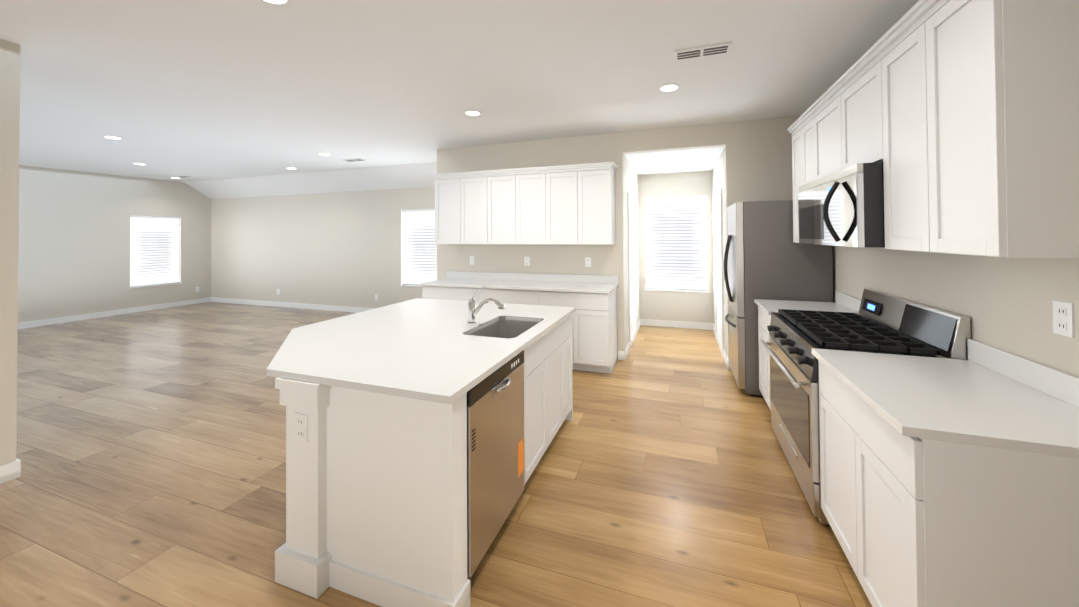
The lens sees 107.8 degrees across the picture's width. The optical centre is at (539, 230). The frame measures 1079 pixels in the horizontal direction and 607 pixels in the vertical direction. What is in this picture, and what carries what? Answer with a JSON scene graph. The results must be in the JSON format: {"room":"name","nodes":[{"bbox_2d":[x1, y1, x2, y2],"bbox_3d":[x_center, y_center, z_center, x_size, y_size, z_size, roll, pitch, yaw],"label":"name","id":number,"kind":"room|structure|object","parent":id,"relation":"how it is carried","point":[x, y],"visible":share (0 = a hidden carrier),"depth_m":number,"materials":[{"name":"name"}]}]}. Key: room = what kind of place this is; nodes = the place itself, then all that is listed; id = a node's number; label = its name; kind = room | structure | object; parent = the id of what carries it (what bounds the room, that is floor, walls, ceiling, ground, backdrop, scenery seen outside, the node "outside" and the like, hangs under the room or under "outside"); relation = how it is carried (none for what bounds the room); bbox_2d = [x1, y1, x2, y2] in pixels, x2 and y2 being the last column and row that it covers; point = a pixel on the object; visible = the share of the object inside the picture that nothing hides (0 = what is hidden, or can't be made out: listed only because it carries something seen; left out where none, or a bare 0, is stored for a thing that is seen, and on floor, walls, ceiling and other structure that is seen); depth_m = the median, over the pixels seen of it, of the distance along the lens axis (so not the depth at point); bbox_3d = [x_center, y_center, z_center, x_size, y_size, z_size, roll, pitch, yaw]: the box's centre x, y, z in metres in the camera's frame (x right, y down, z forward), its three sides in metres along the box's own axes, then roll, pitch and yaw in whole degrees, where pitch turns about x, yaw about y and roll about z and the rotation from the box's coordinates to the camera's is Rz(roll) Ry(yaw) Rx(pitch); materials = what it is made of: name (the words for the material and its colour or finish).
{"room":"kitchen","nodes":[
{"label":"kitchen","id":0,"kind":"room"},
{"bbox_2d":[0,39,19,465],"bbox_3d":[-4.034,0.172,0.877,0.120,2.800,3.590,-1,-1,20],"label":"wall","id":1,"kind":"structure","parent":0,"point":[9,129],"depth_m":2.52,"materials":[{"name":"beige paint"}]},
{"bbox_2d":[0,459,20,483],"bbox_3d":[-3.959,1.518,0.845,0.014,0.105,3.604,-1,-1,20],"label":"baseboard","id":2,"kind":"structure","parent":1,"relation":"attached to","point":[10,471],"depth_m":2.50,"materials":[{"name":"white"}]},
{"bbox_2d":[18,165,210,322],"bbox_3d":[-9.399,0.267,5.436,0.120,2.800,8.600,-1,-1,20],"label":"wall","id":3,"kind":"structure","parent":0,"point":[74,245],"depth_m":7.57,"materials":[{"name":"beige paint"}]},
{"bbox_2d":[18,297,209,328],"bbox_3d":[-9.326,1.614,5.396,0.014,0.105,8.600,-1,-1,20],"label":"baseboard","id":4,"kind":"structure","parent":3,"relation":"attached to","point":[36,323],"depth_m":7.72,"materials":[{"name":"white wood"}]},
{"bbox_2d":[129,215,181,288],"bbox_3d":[-8.291,0.441,8.495,0.120,1.505,0.910,-1,-1,20],"label":"window","id":5,"kind":"structure","parent":3,"relation":"in","point":[154,250],"depth_m":8.47,"materials":[{"name":"white"}]},
{"bbox_2d":[184,162,436,198],"bbox_3d":[-4.571,-0.964,8.008,7.290,0.339,0.550,-1,-1,20],"label":"ceiling","id":6,"kind":"structure","parent":0,"point":[418,175],"depth_m":7.92,"materials":[{"name":"white paint"}]},
{"bbox_2d":[211,187,434,307],"bbox_3d":[-4.450,0.269,8.308,7.530,2.800,0.120,-1,-1,20],"label":"wall","id":7,"kind":"structure","parent":0,"point":[339,249],"depth_m":8.35,"materials":[{"name":"beige paint"}]},
{"bbox_2d":[196,287,377,299],"bbox_3d":[-5.601,1.349,8.473,4.988,0.120,0.318,-1,-1,20],"label":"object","id":8,"kind":"structure","parent":7,"relation":"attached to","point":[278,292],"depth_m":8.69,"materials":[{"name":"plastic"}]},
{"bbox_2d":[210,297,374,312],"bbox_3d":[-4.449,1.616,8.223,7.260,0.105,0.014,-1,-1,20],"label":"baseboard","id":9,"kind":"structure","parent":7,"relation":"attached to","point":[212,299],"depth_m":8.54,"materials":[{"name":"white wood"}]},
{"bbox_2d":[400,209,436,286],"bbox_3d":[-2.152,0.330,7.471,1.120,1.475,0.120,-1,-1,20],"label":"window","id":10,"kind":"structure","parent":7,"relation":"in","point":[419,255],"depth_m":7.52,"materials":[{"name":"white"}]},
{"bbox_2d":[0,302,871,606],"bbox_3d":[-3.615,1.635,3.690,12.160,0.060,9.440,-1,-1,20],"label":"floor","id":11,"kind":"structure","parent":0,"point":[150,448],"depth_m":2.40,"materials":[{"name":"brown wood"}]},
{"bbox_2d":[274,309,575,606],"bbox_3d":[-0.430,1.117,2.505,0.915,0.900,1.915,-1,-1,20],"label":"kitchen island","id":12,"kind":"object","parent":11,"relation":"on","point":[420,434],"depth_m":1.70,"materials":[{"name":"white paint"}]},
{"bbox_2d":[266,321,529,400],"bbox_3d":[-0.947,0.651,2.133,1.590,0.030,0.830,-1,-1,20],"label":"island countertop","id":13,"kind":"structure","parent":12,"relation":"on","point":[416,362],"depth_m":1.95,"materials":[{"name":"white stone"}]},
{"bbox_2d":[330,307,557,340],"bbox_3d":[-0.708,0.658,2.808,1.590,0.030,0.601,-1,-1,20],"label":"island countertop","id":14,"kind":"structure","parent":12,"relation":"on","point":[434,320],"depth_m":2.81,"materials":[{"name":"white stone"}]},
{"bbox_2d":[466,285,505,324],"bbox_3d":[-0.366,0.505,2.676,0.284,0.268,0.070,-1,-1,20],"label":"faucet","id":15,"kind":"object","parent":14,"relation":"on","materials":[{"name":"silver metal"}]},
{"bbox_2d":[462,313,545,340],"bbox_3d":[-0.221,0.759,2.634,0.384,0.242,0.625,-1,-1,20],"label":"sink","id":16,"kind":"object","parent":14,"relation":"in","point":[510,325],"depth_m":2.91,"materials":[{"name":"grey metal"}]},
{"bbox_2d":[422,287,483,301],"bbox_3d":[-1.005,1.156,5.207,0.857,0.900,0.600,-1,-1,20],"label":"base cabinet","id":17,"kind":"object","parent":11,"relation":"on","point":[439,293],"depth_m":4.92,"materials":[{"name":"white wood"}]},
{"bbox_2d":[484,287,543,304],"bbox_3d":[-0.277,1.147,4.949,0.914,0.900,0.600,-1,-1,20],"label":"base cabinet","id":18,"kind":"object","parent":11,"relation":"on","point":[510,297],"depth_m":4.63,"materials":[{"name":"white"}]},
{"bbox_2d":[544,287,616,373],"bbox_3d":[0.450,1.139,4.692,0.857,0.900,0.600,-1,-1,20],"label":"base cabinet","id":19,"kind":"object","parent":11,"relation":"on","point":[592,299],"depth_m":4.37,"materials":[{"name":"white wood"}]},
{"bbox_2d":[420,279,618,294],"bbox_3d":[-0.282,0.682,4.951,2.440,0.030,0.650,-1,-1,20],"label":"countertop","id":20,"kind":"structure","parent":19,"relation":"on","point":[496,284],"depth_m":4.80,"materials":[{"name":"white stone"}]},
{"bbox_2d":[724,200,832,397],"bbox_3d":[2.325,0.647,3.964,0.839,1.840,0.735,-1,-1,20],"label":"fridge","id":21,"kind":"object","parent":11,"relation":"on","point":[766,257],"visible":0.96,"depth_m":3.67,"materials":[{"name":"grey metal"}]},
{"bbox_2d":[754,291,860,410],"bbox_3d":[2.195,1.043,3.239,0.650,1.030,0.616,-1,-1,20],"label":"base cabinet","id":22,"kind":"object","parent":11,"relation":"on","point":[843,302],"visible":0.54,"depth_m":3.31,"materials":[{"name":"white"}]},
{"bbox_2d":[760,289,970,526],"bbox_3d":[1.881,0.986,2.465,0.714,1.130,1.042,-1,-1,20],"label":"range","id":23,"kind":"object","parent":11,"relation":"on","point":[882,322],"visible":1,"depth_m":2.27,"materials":[{"name":"silver metal"}]},
{"bbox_2d":[811,339,1078,606],"bbox_3d":[1.590,1.026,1.535,0.650,1.030,0.893,-1,-1,20],"label":"base cabinet","id":24,"kind":"object","parent":11,"relation":"on","point":[945,482],"visible":1,"depth_m":1.25,"materials":[{"name":"white wood"}]},
{"bbox_2d":[0,0,918,181],"bbox_3d":[-3.635,-1.235,3.727,12.160,0.080,9.440,-1,-1,20],"label":"ceiling","id":25,"kind":"structure","parent":0,"point":[200,90],"depth_m":3.06,"materials":[{"name":"white paint"}]},
{"bbox_2d":[103,135,122,138],"bbox_3d":[-5.342,-1.165,4.925,0.169,0.006,0.169,-1,-1,11],"label":"recessed light","id":26,"kind":"object","parent":25,"relation":"in","point":[112,137],"depth_m":4.92,"materials":[{"name":"white"}]},
{"bbox_2d":[173,176,190,177],"bbox_3d":[-7.388,-1.107,8.132,0.360,0.012,0.160,-1,-1,20],"label":"ceiling vent","id":27,"kind":"object","parent":25,"relation":"in","point":[181,176],"visible":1,"depth_m":8.10,"materials":[{"name":"white"}]},
{"bbox_2d":[262,0,289,4],"bbox_3d":[-1.405,-1.229,2.055,0.169,0.006,0.169,0,-1,-20],"label":"recessed light","id":28,"kind":"object","parent":25,"relation":"in","point":[276,2],"depth_m":2.11,"materials":[{"name":"white"}]},
{"bbox_2d":[343,158,367,161],"bbox_3d":[-3.038,-1.158,6.485,0.360,0.012,0.160,-1,-1,20],"label":"ceiling vent","id":29,"kind":"object","parent":25,"relation":"in","point":[355,160],"visible":1,"depth_m":6.47,"materials":[{"name":"white"}]},
{"bbox_2d":[464,110,480,115],"bbox_3d":[-0.687,-1.208,4.050,0.169,0.006,0.169,-1,-1,11],"label":"recessed light","id":30,"kind":"object","parent":25,"relation":"in","point":[470,112],"depth_m":4.04,"materials":[{"name":"white"}]},
{"bbox_2d":[659,84,678,91],"bbox_3d":[1.117,-1.229,3.390,0.169,0.006,0.169,-1,-1,13],"label":"recessed light","id":31,"kind":"object","parent":25,"relation":"in","point":[668,87],"depth_m":3.37,"materials":[{"name":"white"}]},
{"bbox_2d":[674,42,731,61],"bbox_3d":[1.126,-1.235,2.729,0.360,0.012,0.160,-1,-1,20],"label":"ceiling vent","id":32,"kind":"object","parent":25,"relation":"in","point":[703,52],"visible":0.98,"depth_m":2.71,"materials":[{"name":"white metal"}]},
{"bbox_2d":[437,116,799,369],"bbox_3d":[0.706,0.191,5.017,4.630,2.800,0.120,-1,-1,20],"label":"wall","id":33,"kind":"structure","parent":0,"point":[758,159],"depth_m":4.88,"materials":[{"name":"beige paint"}]},
{"bbox_2d":[470,256,474,264],"bbox_3d":[-0.949,0.419,5.533,0.075,0.120,0.008,-1,-1,20],"label":"outlet","id":34,"kind":"object","parent":33,"relation":"attached to","point":[472,258],"depth_m":5.53,"materials":[{"name":"white plastic"}]},
{"bbox_2d":[431,162,617,244],"bbox_3d":[-0.251,-0.298,5.102,2.464,0.955,0.362,-1,-1,20],"label":"upper cabinet","id":35,"kind":"object","parent":33,"relation":"attached to","point":[573,204],"visible":1,"depth_m":4.91,"materials":[{"name":"white wood"}]},
{"bbox_2d":[524,257,529,265],"bbox_3d":[-0.167,0.410,5.256,0.075,0.120,0.008,-1,-1,20],"label":"outlet","id":36,"kind":"object","parent":33,"relation":"attached to","point":[527,261],"depth_m":5.25,"materials":[{"name":"white plastic"}]},
{"bbox_2d":[448,271,618,282],"bbox_3d":[-0.178,0.620,5.248,2.440,0.100,0.020,-1,-1,20],"label":"backsplash","id":37,"kind":"structure","parent":33,"relation":"attached to","point":[451,274],"depth_m":5.17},
{"bbox_2d":[585,257,590,266],"bbox_3d":[0.616,0.401,4.979,0.075,0.120,0.008,-1,-1,20],"label":"outlet","id":38,"kind":"object","parent":33,"relation":"attached to","point":[587,259],"depth_m":4.98,"materials":[{"name":"white plastic"}]},
{"bbox_2d":[624,155,639,346],"bbox_3d":[1.325,0.198,5.848,0.120,2.800,1.860,-1,-1,20],"label":"wall","id":39,"kind":"structure","parent":0,"point":[630,180],"depth_m":5.25,"materials":[{"name":"beige paint"}]},
{"bbox_2d":[622,319,640,359],"bbox_3d":[1.370,1.544,5.747,0.024,0.105,1.994,-1,-1,20],"label":"baseboard","id":40,"kind":"structure","parent":39,"relation":"attached to","point":[624,353],"depth_m":5.21,"materials":[{"name":"white wood"}]},
{"bbox_2d":[627,192,637,348],"bbox_3d":[1.361,0.546,5.731,0.020,2.100,0.990,-1,-1,20],"label":"door frame","id":41,"kind":"structure","parent":39,"relation":"attached to","point":[632,267],"depth_m":5.68,"materials":[{"name":"white wood"}]},
{"bbox_2d":[624,147,723,174],"bbox_3d":[1.919,-1.084,5.651,1.160,0.249,1.860,-1,-1,20],"label":"ceiling","id":42,"kind":"structure","parent":0,"point":[691,160],"depth_m":5.42,"materials":[{"name":"white paint"}]},
{"bbox_2d":[638,171,713,322],"bbox_3d":[2.258,0.200,6.567,1.400,2.800,0.120,-1,-1,20],"label":"wall","id":43,"kind":"structure","parent":0,"point":[679,306],"depth_m":6.51,"materials":[{"name":"beige paint"}]},
{"bbox_2d":[641,319,712,329],"bbox_3d":[2.241,1.547,6.489,1.110,0.105,0.014,-1,-1,20],"label":"baseboard","id":44,"kind":"structure","parent":43,"relation":"attached to","point":[648,322],"depth_m":6.47,"materials":[{"name":"white wood"}]},
{"bbox_2d":[645,195,709,292],"bbox_3d":[2.266,0.217,6.543,1.010,1.575,0.120,-1,-1,20],"label":"window","id":45,"kind":"structure","parent":43,"relation":"in","point":[676,243],"depth_m":6.54,"materials":[{"name":"white"}]},
{"bbox_2d":[712,147,726,354],"bbox_3d":[2.531,0.184,5.421,0.120,2.800,1.860,-1,-1,20],"label":"wall","id":46,"kind":"structure","parent":0,"point":[718,177],"depth_m":4.86,"materials":[{"name":"beige paint"}]},
{"bbox_2d":[714,189,723,357],"bbox_3d":[2.436,0.533,5.350,0.020,2.100,0.990,-1,-1,20],"label":"door frame","id":47,"kind":"structure","parent":46,"relation":"attached to","point":[718,216],"depth_m":5.31,"materials":[{"name":"white wood"}]},
{"bbox_2d":[712,323,728,369],"bbox_3d":[2.457,1.531,5.369,0.014,0.105,1.980,-1,-1,20],"label":"baseboard","id":48,"kind":"structure","parent":46,"relation":"attached to","point":[725,358],"depth_m":5.05,"materials":[{"name":"white wood"}]},
{"bbox_2d":[832,246,1078,376],"bbox_3d":[1.739,0.131,0.821,0.120,2.800,7.340,-1,-1,20],"label":"wall","id":49,"kind":"structure","parent":0,"point":[1005,304],"depth_m":1.76,"materials":[{"name":"beige paint"}]},
{"bbox_2d":[791,112,814,242],"bbox_3d":[2.326,-0.389,3.177,0.330,0.990,0.677,-1,-1,20],"label":"upper cabinet","id":50,"kind":"object","parent":49,"relation":"attached to","point":[803,134],"depth_m":3.27,"materials":[{"name":"white wood"}]},
{"bbox_2d":[815,52,878,179],"bbox_3d":[2.055,-0.623,2.420,0.330,0.538,1.050,-1,-1,20],"label":"upper cabinet","id":51,"kind":"object","parent":49,"relation":"attached to","point":[847,122],"depth_m":2.35,"materials":[{"name":"white wood"}]},
{"bbox_2d":[798,162,884,246],"bbox_3d":[1.966,-0.125,2.446,0.526,0.430,1.042,-1,-1,20],"label":"microwave","id":52,"kind":"object","parent":51,"relation":"attached to","point":[844,207],"visible":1,"depth_m":2.15,"materials":[{"name":"silver metal"}]},
{"bbox_2d":[879,0,1078,258],"bbox_3d":[1.765,-0.405,1.596,0.330,0.990,0.807,-1,-1,20],"label":"upper cabinet","id":53,"kind":"object","parent":49,"relation":"attached to","point":[959,119],"depth_m":1.33,"materials":[{"name":"white wood"}]},
{"bbox_2d":[1053,300,1074,337],"bbox_3d":[1.883,0.317,1.415,0.008,0.120,0.075,-1,-1,20],"label":"outlet","id":54,"kind":"object","parent":49,"relation":"attached to","point":[1063,319],"visible":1,"depth_m":1.41,"materials":[{"name":"white plastic"}]}
]}

